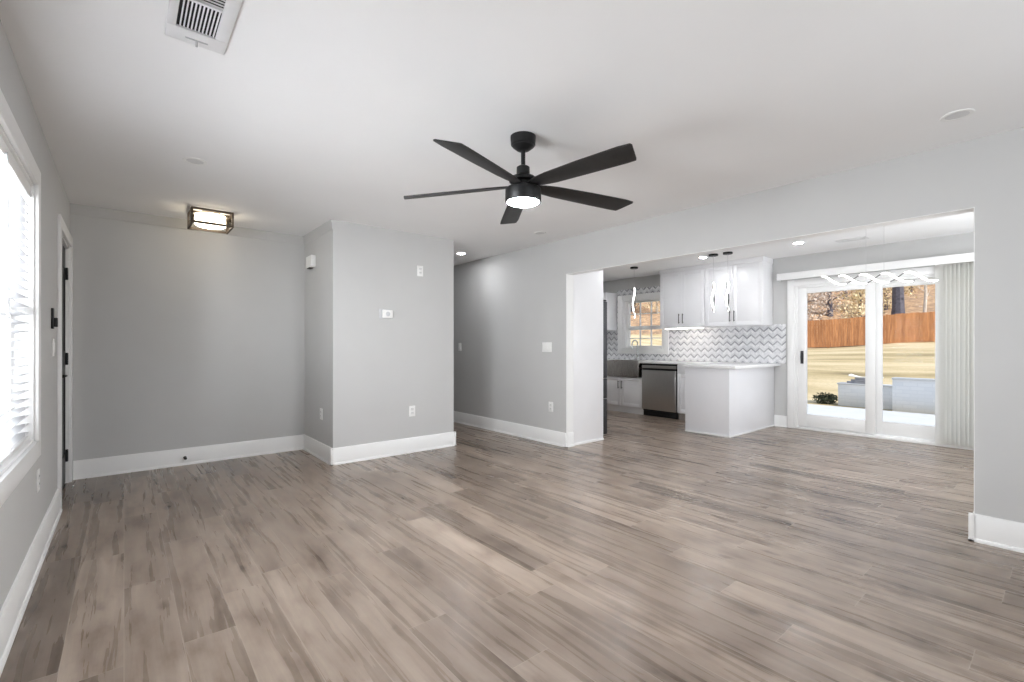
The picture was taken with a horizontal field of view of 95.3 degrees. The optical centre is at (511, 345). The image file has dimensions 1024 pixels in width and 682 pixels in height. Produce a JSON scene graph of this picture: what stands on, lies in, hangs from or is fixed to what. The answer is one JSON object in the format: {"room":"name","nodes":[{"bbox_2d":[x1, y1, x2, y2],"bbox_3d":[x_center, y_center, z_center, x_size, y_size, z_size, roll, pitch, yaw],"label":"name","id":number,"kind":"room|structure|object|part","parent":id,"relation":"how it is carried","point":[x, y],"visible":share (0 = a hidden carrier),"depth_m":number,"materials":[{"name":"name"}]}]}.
{"room":"empty living room","nodes":[
{"label":"empty living room","id":0,"kind":"room"},
{"bbox_2d":[0,20,69,609],"bbox_3d":[-1.783,-0.037,1.457,0.150,2.434,7.020,0,0,-40],"label":"wall","id":1,"kind":"structure","parent":0,"point":[22,514],"depth_m":2.65,"materials":[{"name":"grey paint"}]},
{"bbox_2d":[0,89,40,507],"bbox_3d":[-1.827,-0.175,1.524,0.168,1.534,2.504,0,0,-40],"label":"window","id":2,"kind":"structure","parent":1,"relation":"in","point":[11,474],"depth_m":2.42,"materials":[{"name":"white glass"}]},
{"bbox_3d":[-1.835,-0.175,1.518,0.148,1.350,2.320,0,0,-40],"label":"sash frame","id":3,"kind":"part","parent":2,"relation":"part of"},
{"bbox_2d":[0,135,30,466],"bbox_3d":[-2.178,-0.175,2.002,0.074,1.323,1.104,0,0,-40],"label":"window blind","id":4,"kind":"object","parent":2,"relation":"attached to","point":[14,185],"visible":1,"depth_m":2.13,"materials":[{"name":"white"}]},
{"bbox_3d":[-2.185,0.477,1.996,0.048,0.018,1.098,0,0,-40],"label":"rail","id":5,"kind":"part","parent":4,"relation":"part of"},
{"bbox_3d":[-2.185,-0.155,1.996,0.056,1.250,0.841,0,0,-40],"label":"ladder cord","id":6,"kind":"part","parent":4,"relation":"part of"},
{"bbox_3d":[-1.809,-0.175,1.540,0.085,1.350,2.320,0,0,-40],"label":"sill","id":7,"kind":"part","parent":2,"relation":"part of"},
{"bbox_2d":[0,488,61,676],"bbox_3d":[-1.399,1.097,1.133,0.026,0.165,5.730,0,0,-40],"label":"baseboard","id":8,"kind":"structure","parent":1,"relation":"attached to","point":[12,611],"depth_m":2.16,"materials":[{"name":"wood"}]},
{"bbox_2d":[36,468,39,492],"bbox_3d":[-2.597,0.737,2.562,0.009,0.118,0.074,0,0,-40],"label":"wall outlet","id":9,"kind":"object","parent":1,"relation":"attached to","point":[38,470],"visible":1,"depth_m":2.55,"materials":[{"name":"white plastic"}]},
{"bbox_2d":[52,339,54,355],"bbox_3d":[-3.050,0.010,3.108,0.010,0.118,0.074,0,0,-40],"label":"light switch","id":10,"kind":"object","parent":1,"relation":"attached to","point":[53,340],"visible":1,"depth_m":3.09,"materials":[{"name":"white plastic"}]},
{"bbox_2d":[51,308,57,328],"bbox_3d":[-2.998,-0.180,3.061,0.030,0.135,0.055,0,0,-40],"label":"keypad","id":11,"kind":"object","parent":1,"relation":"attached to","point":[54,321],"visible":1,"depth_m":3.04,"materials":[{"name":"black metal"}]},
{"bbox_3d":[-3.005,-0.180,3.055,0.012,0.135,0.055,0,0,-40],"label":"plate","id":12,"kind":"part","parent":11,"relation":"part of","materials":[{"name":"black metal"}]},
{"bbox_2d":[57,214,72,507],"bbox_3d":[-3.608,0.118,3.682,0.185,2.123,1.011,0,0,-40],"label":"door","id":13,"kind":"structure","parent":1,"relation":"in","point":[64,250],"depth_m":3.88,"materials":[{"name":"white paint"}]},
{"bbox_3d":[-3.578,0.130,3.706,0.006,1.600,0.575,0,0,-40],"label":"panel moulding","id":14,"kind":"part","parent":13,"relation":"part of","materials":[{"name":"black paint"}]},
{"bbox_2d":[70,214,304,460],"bbox_3d":[-3.176,-0.037,4.785,1.960,2.434,0.120,0,0,-40],"label":"wall","id":15,"kind":"structure","parent":0,"point":[183,338],"depth_m":4.63,"materials":[{"name":"grey paint"}]},
{"bbox_2d":[73,434,303,479],"bbox_3d":[-3.122,1.097,4.735,1.940,0.165,0.026,0,0,-40],"label":"baseboard","id":16,"kind":"structure","parent":15,"relation":"attached to","point":[105,466],"depth_m":4.61,"materials":[{"name":"wood"}]},
{"bbox_2d":[305,220,344,447],"bbox_3d":[-2.034,-0.037,5.038,0.120,2.434,0.950,0,0,-40],"label":"wall","id":17,"kind":"structure","parent":0,"point":[324,283],"depth_m":4.81,"materials":[{"name":"grey paint"}]},
{"bbox_2d":[306,255,315,268],"bbox_3d":[-2.199,-0.915,5.103,0.050,0.136,0.190,0,0,-40],"label":"door chime","id":18,"kind":"object","parent":17,"relation":"attached to","point":[310,260],"visible":1,"depth_m":5.04,"materials":[{"name":"white plastic"}]},
{"bbox_2d":[303,219,332,244],"bbox_3d":[-2.088,-1.208,4.994,0.020,0.092,0.948,0,0,-40],"label":"trim","id":19,"kind":"structure","parent":17,"relation":"attached to","point":[324,228],"depth_m":4.93,"materials":[{"name":"grey paint"}]},
{"bbox_2d":[303,434,333,465],"bbox_3d":[-2.082,1.097,4.981,0.026,0.165,0.976,0,0,-40],"label":"baseboard","id":20,"kind":"structure","parent":17,"relation":"attached to","point":[312,446],"depth_m":4.93,"materials":[{"name":"wood"}]},
{"bbox_2d":[320,408,322,419],"bbox_3d":[-2.004,0.713,4.901,0.009,0.118,0.074,0,0,-40],"label":"wall outlet","id":21,"kind":"object","parent":17,"relation":"attached to","point":[321,409],"visible":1,"depth_m":4.88,"materials":[{"name":"white plastic"}]},
{"bbox_2d":[345,222,444,446],"bbox_3d":[-1.273,-0.037,5.131,1.170,2.434,0.120,0,0,-40],"label":"wall","id":22,"kind":"structure","parent":0,"point":[393,365],"depth_m":5.05,"materials":[{"name":"grey paint"}]},
{"bbox_2d":[379,309,392,318],"bbox_3d":[-1.342,-0.342,4.977,0.150,0.100,0.029,0,0,-40],"label":"thermostat","id":23,"kind":"object","parent":22,"relation":"attached to","point":[383,313],"visible":1,"depth_m":4.97,"materials":[{"name":"grey plastic"}]},
{"bbox_2d":[330,431,455,465],"bbox_3d":[-1.226,1.097,5.075,1.462,0.165,0.026,0,0,-40],"label":"baseboard","id":24,"kind":"structure","parent":22,"relation":"attached to","point":[355,453],"depth_m":5.01,"materials":[{"name":"wood"}]},
{"bbox_2d":[409,405,414,416],"bbox_3d":[-1.108,0.722,5.184,0.074,0.118,0.009,0,0,-40],"label":"wall outlet","id":25,"kind":"object","parent":22,"relation":"attached to","point":[411,408],"visible":1,"depth_m":5.18,"materials":[{"name":"white plastic"}]},
{"bbox_2d":[417,265,422,276],"bbox_3d":[-1.032,-0.843,5.248,0.074,0.118,0.009,0,0,-40],"label":"wall outlet","id":26,"kind":"object","parent":22,"relation":"attached to","point":[419,268],"visible":1,"depth_m":5.24,"materials":[{"name":"white plastic"}]},
{"bbox_2d":[445,239,453,432],"bbox_3d":[-1.793,-0.037,6.766,0.120,2.434,3.300,0,0,-40],"label":"wall","id":27,"kind":"structure","parent":0,"point":[449,244],"depth_m":5.50,"materials":[{"name":"grey paint"}]},
{"bbox_2d":[0,410,1023,681],"bbox_3d":[0.507,1.230,4.906,8.050,0.100,9.400,0,0,-40],"label":"floor","id":28,"kind":"structure","parent":0,"point":[654,549],"depth_m":2.45,"materials":[{"name":"beige wood"}]},
{"bbox_2d":[573,270,602,442],"bbox_3d":[0.923,-0.055,5.716,0.555,2.470,0.040,0,0,-40],"label":"panel","id":29,"kind":"object","parent":28,"relation":"on","point":[587,287],"visible":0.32,"depth_m":5.69,"materials":[{"name":"white paint"}]},
{"bbox_2d":[603,300,606,433],"bbox_3d":[0.696,0.292,6.158,0.741,1.775,0.910,0,0,-40],"label":"refrigerator","id":30,"kind":"object","parent":28,"relation":"on","point":[604,302],"visible":0.13,"depth_m":5.99,"materials":[{"name":"metal"}]},
{"bbox_3d":[0.905,0.545,6.332,0.085,0.250,0.904,0,0,-40],"label":"drawer","id":31,"kind":"part","parent":30,"relation":"part of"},
{"bbox_3d":[0.905,0.905,6.332,0.085,0.450,0.904,0,0,-40],"label":"drawer","id":32,"kind":"part","parent":30,"relation":"part of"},
{"bbox_3d":[1.050,-0.080,6.157,0.085,0.980,0.450,0,0,-40],"label":"door","id":33,"kind":"part","parent":30,"relation":"part of","materials":[{"name":"metal"}]},
{"bbox_2d":[604,376,643,414],"bbox_3d":[2.145,0.865,8.493,0.622,0.630,0.900,0,0,-40],"label":"base cabinet","id":34,"kind":"object","parent":28,"relation":"on","point":[624,394],"visible":0.72,"depth_m":8.26,"materials":[{"name":"white paint"}]},
{"bbox_3d":[1.795,0.805,8.495,0.019,0.510,0.446,0,0,-40],"label":"door","id":35,"kind":"part","parent":34,"relation":"part of","materials":[{"name":"white paint"}]},
{"bbox_3d":[2.083,0.805,8.149,0.019,0.510,0.446,0,0,-40],"label":"door","id":36,"kind":"part","parent":34,"relation":"part of","materials":[{"name":"white paint"}]},
{"bbox_2d":[642,363,678,418],"bbox_3d":[2.644,0.737,7.899,0.608,0.882,0.640,0,0,-40],"label":"dishwasher","id":37,"kind":"object","parent":28,"relation":"on","point":[659,381],"visible":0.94,"depth_m":7.68,"materials":[{"name":"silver metal"}]},
{"bbox_3d":[2.433,0.389,7.723,0.033,0.029,0.632,0,0,-40],"label":"pocket handle","id":38,"kind":"part","parent":37,"relation":"part of","materials":[{"name":"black metal"}]},
{"bbox_3d":[2.429,0.348,7.720,0.043,0.047,0.632,0,0,-40],"label":"control panel","id":39,"kind":"part","parent":37,"relation":"part of","materials":[{"name":"metal"}]},
{"bbox_3d":[2.462,1.135,7.748,0.030,0.086,0.632,0,0,-40],"label":"kick plate","id":40,"kind":"part","parent":37,"relation":"part of","materials":[{"name":"black metal"}]},
{"bbox_2d":[677,364,684,419],"bbox_3d":[3.042,0.738,7.413,0.622,0.885,0.605,0,0,-40],"label":"base cabinet","id":41,"kind":"object","parent":28,"relation":"on","point":[680,370],"visible":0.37,"depth_m":7.42,"materials":[{"name":"white paint"}]},
{"bbox_3d":[2.833,0.369,7.246,0.019,0.138,0.577,0,0,-40],"label":"drawer","id":42,"kind":"part","parent":41,"relation":"part of","materials":[{"name":"white paint"}]},
{"bbox_3d":[2.833,0.752,7.246,0.019,0.615,0.577,0,0,-40],"label":"door","id":43,"kind":"part","parent":41,"relation":"part of","materials":[{"name":"white paint"}]},
{"bbox_2d":[685,366,774,437],"bbox_3d":[3.137,0.738,6.678,1.415,0.885,0.625,0,0,-40],"label":"base cabinet","id":44,"kind":"object","parent":28,"relation":"on","point":[728,403],"visible":0.89,"depth_m":6.29,"materials":[{"name":"white paint"}]},
{"bbox_2d":[607,359,780,368],"bbox_3d":[2.118,0.274,7.886,1.438,0.037,3.955,0,0,-40],"label":"countertop","id":45,"kind":"structure","parent":44,"relation":"on","point":[696,364],"depth_m":6.69,"materials":[{"name":"white stone"}]},
{"bbox_2d":[607,360,644,376],"bbox_3d":[2.089,0.401,8.450,0.458,0.278,0.790,0,0,-40],"label":"farmhouse sink","id":46,"kind":"object","parent":45,"relation":"in","point":[624,368],"visible":0.56,"depth_m":8.24,"materials":[{"name":"metal"}]},
{"bbox_2d":[631,340,641,359],"bbox_3d":[2.276,0.069,8.597,0.206,0.372,0.124,0,0,-10],"label":"kitchen faucet","id":47,"kind":"object","parent":45,"relation":"on","point":[638,356],"visible":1,"depth_m":8.62,"materials":[{"name":"silver metal"}]},
{"bbox_3d":[2.260,0.017,8.586,0.193,0.266,0.023,0,0,-40],"label":"spout","id":48,"kind":"part","parent":47,"relation":"part of","materials":[{"name":"silver metal"}]},
{"bbox_3d":[2.605,0.738,6.244,0.018,0.885,0.613,0,0,-40],"label":"panel","id":49,"kind":"part","parent":44,"relation":"part of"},
{"bbox_3d":[3.131,1.169,6.674,1.400,0.022,0.625,0,0,-40],"label":"shoe moulding","id":50,"kind":"part","parent":44,"relation":"part of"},
{"bbox_3d":[3.335,0.738,6.464,1.384,0.885,0.018,0,0,-40],"label":"panel","id":51,"kind":"part","parent":44,"relation":"part of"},
{"bbox_2d":[0,0,1023,281],"bbox_3d":[0.584,-1.347,4.970,8.250,0.186,9.400,0,0,-40],"label":"ceiling","id":52,"kind":"structure","parent":0,"point":[312,113],"depth_m":2.41,"materials":[{"name":"white paint"}]},
{"bbox_2d":[182,157,206,165],"bbox_3d":[-2.149,-1.251,3.166,0.140,0.006,0.140,0,0,-40],"label":"recessed light","id":53,"kind":"object","parent":52,"relation":"in","point":[191,160],"visible":1,"depth_m":3.16,"materials":[{"name":"white plastic"}]},
{"bbox_2d":[165,0,242,54],"bbox_3d":[-1.169,-1.238,1.763,0.205,0.032,0.445,0,0,-40],"label":"ceiling vent","id":54,"kind":"object","parent":52,"relation":"in","point":[195,22],"visible":1,"depth_m":1.80,"materials":[{"name":"white metal"}]},
{"bbox_3d":[-1.289,-1.234,1.908,0.076,0.023,0.020,0,0,-40],"label":"damper lever","id":55,"kind":"part","parent":54,"relation":"part of","materials":[{"name":"grey plastic"}]},
{"bbox_2d":[187,206,233,233],"bbox_3d":[-2.833,-1.178,4.388,0.330,0.152,0.330,0,0,-40],"label":"flush light","id":56,"kind":"object","parent":52,"relation":"attached to","point":[208,219],"visible":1,"depth_m":4.32,"materials":[{"name":"brown metal"}]},
{"bbox_3d":[-2.833,-1.179,4.388,0.322,0.106,0.322,0,0,-40],"label":"glass pane","id":57,"kind":"part","parent":56,"relation":"part of","materials":[{"name":"white"}]},
{"bbox_2d":[404,131,635,223],"bbox_3d":[0.108,-1.050,2.748,1.490,0.409,1.436,0,0,-40],"label":"ceiling fan","id":58,"kind":"object","parent":52,"relation":"hanging from","point":[525,190],"visible":1,"depth_m":2.72,"materials":[{"name":"black metal"}]},
{"bbox_3d":[-0.347,-0.943,2.875,0.723,0.053,0.137,0,0,12],"label":"blade","id":59,"kind":"part","parent":58,"relation":"part of","materials":[{"name":"black wood"}]},
{"bbox_3d":[-0.134,-0.943,2.429,0.137,0.053,0.723,0,0,30],"label":"blade","id":60,"kind":"part","parent":58,"relation":"part of","materials":[{"name":"black wood"}]},
{"bbox_3d":[0.011,-0.943,3.216,0.137,0.053,0.723,0,0,-6],"label":"blade","id":61,"kind":"part","parent":58,"relation":"part of","materials":[{"name":"black wood"}]},
{"bbox_3d":[0.067,-1.028,2.799,0.168,0.096,0.168,0,0,-40],"label":"motor","id":62,"kind":"part","parent":58,"relation":"part of","materials":[{"name":"black metal"}]},
{"bbox_2d":[508,197,538,207],"bbox_3d":[0.067,-0.856,2.799,0.188,0.022,0.188,0,0,-40],"label":"diffuser","id":63,"kind":"object","parent":58,"relation":"attached to","point":[520,202],"depth_m":2.76,"materials":[{"name":"white"}]},
{"bbox_3d":[0.357,-0.943,2.494,0.137,0.053,0.723,0,0,-42],"label":"blade","id":64,"kind":"part","parent":58,"relation":"part of","materials":[{"name":"black wood"}]},
{"bbox_3d":[0.447,-0.943,2.981,0.723,0.053,0.137,0,0,-24],"label":"blade","id":65,"kind":"part","parent":58,"relation":"part of","materials":[{"name":"black wood"}]},
{"bbox_2d":[534,231,545,234],"bbox_3d":[0.311,-1.251,5.183,0.140,0.006,0.140,0,0,-40],"label":"recessed light","id":66,"kind":"object","parent":52,"relation":"in","point":[539,232],"visible":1,"depth_m":5.19,"materials":[{"name":"white plastic"}]},
{"bbox_2d":[630,267,637,317],"bbox_3d":[1.999,-0.873,7.641,0.124,0.834,0.124,0,0,-40],"label":"pendant","id":67,"kind":"object","parent":52,"relation":"hanging from","point":[633,301],"visible":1,"depth_m":7.63,"materials":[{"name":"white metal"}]},
{"bbox_2d":[709,253,717,311],"bbox_3d":[2.834,-0.885,6.573,0.124,0.810,0.124,0,0,-40],"label":"pendant","id":68,"kind":"object","parent":52,"relation":"hanging from","point":[714,254],"visible":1,"depth_m":6.56,"materials":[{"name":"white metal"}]},
{"bbox_2d":[723,251,732,310],"bbox_3d":[2.974,-0.885,6.436,0.124,0.810,0.124,0,0,-40],"label":"pendant","id":69,"kind":"object","parent":52,"relation":"hanging from","point":[729,252],"visible":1,"depth_m":6.43,"materials":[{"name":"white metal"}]},
{"bbox_2d":[835,236,868,242],"bbox_3d":[4.111,-1.285,5.645,0.140,0.010,0.310,0,0,-40],"label":"ceiling vent","id":70,"kind":"object","parent":52,"relation":"in","point":[864,237],"visible":1,"depth_m":5.62,"materials":[{"name":"white metal"}]},
{"bbox_2d":[822,271,937,284],"bbox_3d":[3.519,-0.935,4.524,0.072,0.710,0.903,0,0,-40],"label":"chandelier","id":71,"kind":"object","parent":52,"relation":"hanging from","point":[892,275],"visible":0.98,"depth_m":4.48,"materials":[{"name":"white plastic"}]},
{"bbox_2d":[940,108,974,121],"bbox_3d":[2.416,-1.251,2.535,0.140,0.006,0.140,0,0,-40],"label":"recessed light","id":72,"kind":"object","parent":52,"relation":"in","point":[962,113],"visible":1,"depth_m":2.53,"materials":[{"name":"white plastic"}]},
{"bbox_2d":[454,127,1023,522],"bbox_3d":[0.939,-0.037,5.168,0.120,2.434,9.250,0,0,-40],"label":"wall","id":73,"kind":"structure","parent":0,"point":[506,305],"depth_m":3.57,"materials":[{"name":"grey paint"}]},
{"bbox_2d":[454,411,567,447],"bbox_3d":[-0.717,1.097,7.048,0.026,0.165,4.241,0,0,-40],"label":"baseboard","id":74,"kind":"structure","parent":73,"relation":"attached to","point":[547,436],"depth_m":6.14,"materials":[{"name":"wood"}]},
{"bbox_2d":[542,342,551,351],"bbox_3d":[0.423,0.015,5.688,0.010,0.118,0.166,0,0,-40],"label":"light switch","id":75,"kind":"object","parent":73,"relation":"attached to","point":[546,346],"visible":1,"depth_m":5.68,"materials":[{"name":"white plastic"}]},
{"bbox_2d":[549,402,552,411],"bbox_3d":[0.467,0.734,5.635,0.009,0.118,0.074,0,0,-40],"label":"wall outlet","id":76,"kind":"object","parent":73,"relation":"attached to","point":[550,403],"visible":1,"depth_m":5.63,"materials":[{"name":"white plastic"}]},
{"bbox_2d":[565,432,574,447],"bbox_3d":[0.674,1.097,5.464,0.141,0.165,0.026,0,0,-40],"label":"baseboard","id":77,"kind":"structure","parent":73,"relation":"attached to","point":[571,434],"depth_m":5.47,"materials":[{"name":"wood"}]},
{"bbox_2d":[574,438,603,445],"bbox_3d":[0.939,1.167,5.696,0.555,0.025,0.012,0,0,-40],"label":"trim","id":78,"kind":"structure","parent":73,"relation":"attached to","point":[600,439],"depth_m":5.68,"materials":[{"name":"wood"}]},
{"bbox_2d":[566,207,974,512],"bbox_3d":[1.764,0.086,4.176,0.116,1.857,3.400,0,0,-40],"label":"trim","id":79,"kind":"structure","parent":73,"relation":"attached to","point":[569,277],"depth_m":4.37,"materials":[{"name":"paint"}]},
{"bbox_2d":[968,511,973,541],"bbox_3d":[2.842,1.097,2.878,0.172,0.165,0.026,0,0,-40],"label":"baseboard","id":80,"kind":"structure","parent":73,"relation":"attached to","point":[972,515],"depth_m":2.82,"materials":[{"name":"wood"}]},
{"bbox_2d":[968,512,1023,552],"bbox_3d":[3.260,1.097,2.260,0.026,0.165,1.511,0,0,-40],"label":"baseboard","id":81,"kind":"structure","parent":73,"relation":"attached to","point":[992,531],"depth_m":2.74,"materials":[{"name":"wood"}]},
{"bbox_2d":[603,232,973,415],"bbox_3d":[3.800,-0.055,7.123,0.150,2.470,7.600,0,0,-40],"label":"wall","id":82,"kind":"structure","parent":0,"point":[963,243],"depth_m":6.39,"materials":[{"name":"grey paint"}]},
{"bbox_2d":[603,292,616,330],"bbox_3d":[1.677,-0.662,9.252,0.372,0.715,0.710,0,0,-40],"label":"upper cabinet","id":83,"kind":"object","parent":82,"relation":"attached to","point":[611,298],"visible":0.23,"depth_m":8.99,"materials":[{"name":"white paint"}]},
{"bbox_2d":[618,292,668,353],"bbox_3d":[2.463,-0.410,8.693,0.200,1.116,1.101,0,0,-40],"label":"window","id":84,"kind":"structure","parent":82,"relation":"in","point":[624,302],"depth_m":8.80,"materials":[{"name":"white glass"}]},
{"bbox_3d":[2.463,-0.410,8.693,0.200,0.920,0.905,0,0,-40],"label":"sill","id":85,"kind":"part","parent":84,"relation":"part of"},
{"bbox_3d":[2.492,-0.411,8.698,0.050,0.878,0.785,0,0,-40],"label":"sash frame","id":86,"kind":"part","parent":84,"relation":"part of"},
{"bbox_2d":[660,269,706,327],"bbox_3d":[2.901,-0.762,7.778,0.372,0.915,0.793,0,0,-40],"label":"upper cabinet","id":87,"kind":"object","parent":82,"relation":"attached to","point":[682,294],"visible":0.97,"depth_m":7.65,"materials":[{"name":"white paint"}]},
{"bbox_3d":[2.665,-0.762,7.839,0.019,0.911,0.394,0,0,-40],"label":"door","id":88,"kind":"part","parent":87,"relation":"part of","materials":[{"name":"white paint"}]},
{"bbox_2d":[665,327,703,328],"bbox_3d":[2.832,-0.295,7.709,0.040,0.018,0.680,0,0,-40],"label":"light","id":89,"kind":"object","parent":87,"relation":"attached to","point":[685,327],"visible":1,"depth_m":7.66,"materials":[{"name":"white plastic"}]},
{"bbox_3d":[2.918,-0.762,7.534,0.019,0.911,0.394,0,0,-40],"label":"door","id":90,"kind":"part","parent":87,"relation":"part of","materials":[{"name":"white paint"}]},
{"bbox_2d":[607,286,785,363],"bbox_3d":[2.693,-0.412,8.331,0.010,1.335,4.025,0,0,-40],"label":"backsplash","id":91,"kind":"structure","parent":82,"relation":"attached to","point":[748,344],"depth_m":7.56,"materials":[{"name":"tile"}]},
{"bbox_2d":[705,261,772,326],"bbox_3d":[3.437,-0.762,7.133,0.372,0.915,0.876,0,0,-40],"label":"upper cabinet","id":92,"kind":"object","parent":82,"relation":"attached to","point":[750,291],"visible":0.99,"depth_m":6.96,"materials":[{"name":"white paint"}]},
{"bbox_2d":[659,256,772,274],"bbox_3d":[3.192,-1.255,7.447,0.348,0.070,1.684,0,0,-40],"label":"trim","id":93,"kind":"structure","parent":92,"relation":"on","point":[760,258],"depth_m":7.19,"materials":[{"name":"white paint"}]},
{"bbox_3d":[3.188,-0.762,7.210,0.019,0.911,0.435,0,0,-40],"label":"door","id":94,"kind":"part","parent":92,"relation":"part of","materials":[{"name":"white paint"}]},
{"bbox_3d":[3.467,-0.762,6.873,0.019,0.911,0.435,0,0,-40],"label":"door","id":95,"kind":"part","parent":92,"relation":"part of","materials":[{"name":"white paint"}]},
{"bbox_2d":[774,415,786,427],"bbox_3d":[3.928,1.097,6.832,0.026,0.165,0.170,0,0,-40],"label":"baseboard","id":96,"kind":"structure","parent":82,"relation":"attached to","point":[779,420],"depth_m":6.83,"materials":[{"name":"wood"}]},
{"bbox_2d":[777,252,973,447],"bbox_3d":[4.648,0.051,5.886,0.123,2.187,2.395,0,0,-40],"label":"vertical blind","id":97,"kind":"object","parent":82,"relation":"attached to","point":[954,287],"visible":0.51,"depth_m":5.39,"materials":[{"name":"white plastic"}]},
{"bbox_2d":[787,266,973,449],"bbox_3d":[4.717,0.117,5.986,0.194,2.127,2.124,0,0,-40],"label":"door","id":98,"kind":"structure","parent":82,"relation":"in","point":[873,426],"depth_m":6.07,"materials":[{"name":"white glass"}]},
{"bbox_3d":[4.101,0.160,6.617,0.054,0.180,0.036,0,0,-40],"label":"handle","id":99,"kind":"part","parent":98,"relation":"part of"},
{"bbox_3d":[4.388,0.155,6.346,0.040,1.949,0.894,0,0,-40],"label":"sliding panel","id":100,"kind":"part","parent":98,"relation":"part of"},
{"bbox_3d":[4.669,0.117,5.946,0.018,2.127,2.124,0,0,-40],"label":"casing","id":101,"kind":"part","parent":98,"relation":"part of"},
{"bbox_3d":[5.015,0.155,5.669,0.040,1.949,0.999,0,0,-40],"label":"fixed panel","id":102,"kind":"part","parent":98,"relation":"part of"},
{"label":"outside","id":103,"kind":"structure","parent":0,"visible":0},
{"bbox_2d":[631,284,934,347],"bbox_3d":[32.760,-6.419,48.019,70.740,13.052,60.000,0,0,-40],"label":"hill","id":104,"kind":"structure","parent":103,"point":[912,304],"depth_m":39.44,"materials":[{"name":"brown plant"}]},
{"bbox_2d":[631,303,648,311],"bbox_3d":[11.279,-6.762,44.250,4.445,7.413,3.943,0,0,-4],"label":"tree","id":105,"kind":"object","parent":104,"relation":"on","point":[637,304],"visible":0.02,"depth_m":44.09,"materials":[{"name":"grey plant"}]},
{"bbox_2d":[642,301,659,313],"bbox_3d":[12.726,-6.195,42.103,3.760,7.494,3.733,0,0,10],"label":"tree","id":106,"kind":"object","parent":104,"relation":"on","point":[656,307],"visible":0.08,"depth_m":41.93,"materials":[{"name":"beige plant"}]},
{"bbox_2d":[807,292,832,332],"bbox_3d":[21.352,-3.607,34.294,3.690,6.467,3.878,0,0,11],"label":"tree","id":107,"kind":"object","parent":104,"relation":"on","point":[819,297],"visible":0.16,"depth_m":33.45,"materials":[{"name":"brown plant"}]},
{"bbox_2d":[815,290,854,316],"bbox_3d":[26.257,-5.902,38.443,3.679,7.296,3.671,0,0,-40],"label":"tree","id":108,"kind":"object","parent":104,"relation":"on","point":[831,304],"visible":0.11,"depth_m":38.37,"materials":[{"name":"plant"}]},
{"bbox_2d":[833,290,851,299],"bbox_3d":[30.914,-7.448,42.896,4.442,6.716,3.465,0,0,22],"label":"tree","id":109,"kind":"object","parent":104,"relation":"on","point":[846,290],"visible":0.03,"depth_m":42.98,"materials":[{"name":"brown plant"}]},
{"bbox_2d":[833,288,891,317],"bbox_3d":[25.046,-4.143,34.276,4.150,6.395,3.621,0,0,-17],"label":"tree","id":110,"kind":"object","parent":104,"relation":"on","point":[857,296],"visible":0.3,"depth_m":33.69,"materials":[{"name":"grey plant"}]},
{"bbox_2d":[862,286,917,309],"bbox_3d":[30.559,-6.160,37.910,3.729,6.946,4.226,0,0,-40],"label":"tree","id":111,"kind":"object","parent":104,"relation":"on","point":[885,289],"visible":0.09,"depth_m":37.66,"materials":[{"name":"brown plant"}]},
{"bbox_2d":[891,287,904,314],"bbox_3d":[26.758,-7.139,32.392,1.554,12.014,1.732,0,0,1],"label":"tree","id":112,"kind":"object","parent":104,"relation":"on","point":[898,303],"visible":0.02,"depth_m":32.27,"materials":[{"name":"plant"}]},
{"bbox_2d":[917,285,929,311],"bbox_3d":[27.913,-5.749,31.401,2.072,9.008,2.742,0,0,-21],"label":"tree","id":113,"kind":"object","parent":104,"relation":"on","point":[925,286],"visible":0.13,"depth_m":31.41,"materials":[{"name":"beige plant"}]},
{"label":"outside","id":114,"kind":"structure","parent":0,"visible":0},
{"bbox_2d":[631,334,934,410],"bbox_3d":[10.502,-0.065,29.527,38.814,2.749,60.000,0,0,-40],"label":"lawn","id":115,"kind":"structure","parent":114,"point":[826,367],"depth_m":17.52,"materials":[{"name":"plant"}]},
{"bbox_2d":[812,392,837,403],"bbox_3d":[7.114,1.201,10.612,0.411,0.312,0.532,0,0,-40],"label":"shrub","id":116,"kind":"object","parent":115,"relation":"on","point":[822,397],"visible":0.98,"depth_m":10.54,"materials":[{"name":"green plant"}]},
{"bbox_2d":[837,382,891,409],"bbox_3d":[7.760,1.081,9.860,0.340,0.538,1.450,0,0,-40],"label":"wall","id":117,"kind":"structure","parent":115,"relation":"on","point":[849,394],"depth_m":10.04,"materials":[{"name":"paint"}]},
{"bbox_2d":[847,381,864,383],"bbox_3d":[7.567,0.791,10.096,0.252,0.040,0.532,0,0,-40],"label":"flagstone","id":118,"kind":"object","parent":117,"relation":"on","point":[847,381],"visible":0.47,"depth_m":10.09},
{"bbox_3d":[7.594,0.748,10.073,0.258,0.040,0.488,0,0,-40],"label":"flagstone","id":119,"kind":"object","parent":118,"relation":"on","visible":0},
{"bbox_3d":[7.631,0.705,10.046,0.258,0.040,0.428,0,0,-40],"label":"flagstone","id":120,"kind":"object","parent":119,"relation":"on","visible":0},
{"bbox_2d":[848,374,883,377],"bbox_3d":[7.619,0.648,10.061,0.220,0.071,0.580,0,0,-40],"label":"sheet","id":121,"kind":"object","parent":120,"relation":"on","point":[851,375],"visible":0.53,"depth_m":10.19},
{"bbox_2d":[807,312,934,347],"bbox_3d":[22.449,-1.104,29.731,20.692,2.617,0.155,0,0,27],"label":"wooden fence","id":122,"kind":"object","parent":115,"relation":"on","point":[917,326],"visible":0.29,"depth_m":29.70,"materials":[{"name":"brown wood"}]},
{"bbox_2d":[892,377,934,414],"bbox_3d":[10.071,0.993,6.641,0.260,0.715,7.345,0,0,-40],"label":"wall","id":123,"kind":"structure","parent":115,"relation":"on","point":[911,395],"depth_m":9.13,"materials":[{"name":"white concrete"}]},
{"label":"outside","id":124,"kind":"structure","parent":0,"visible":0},
{"bbox_2d":[807,404,934,440],"bbox_3d":[8.075,1.340,5.279,4.070,0.120,9.800,0,0,-40],"label":"patio","id":125,"kind":"structure","parent":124,"point":[823,410],"depth_m":8.73,"materials":[{"name":"white concrete"}]}
]}

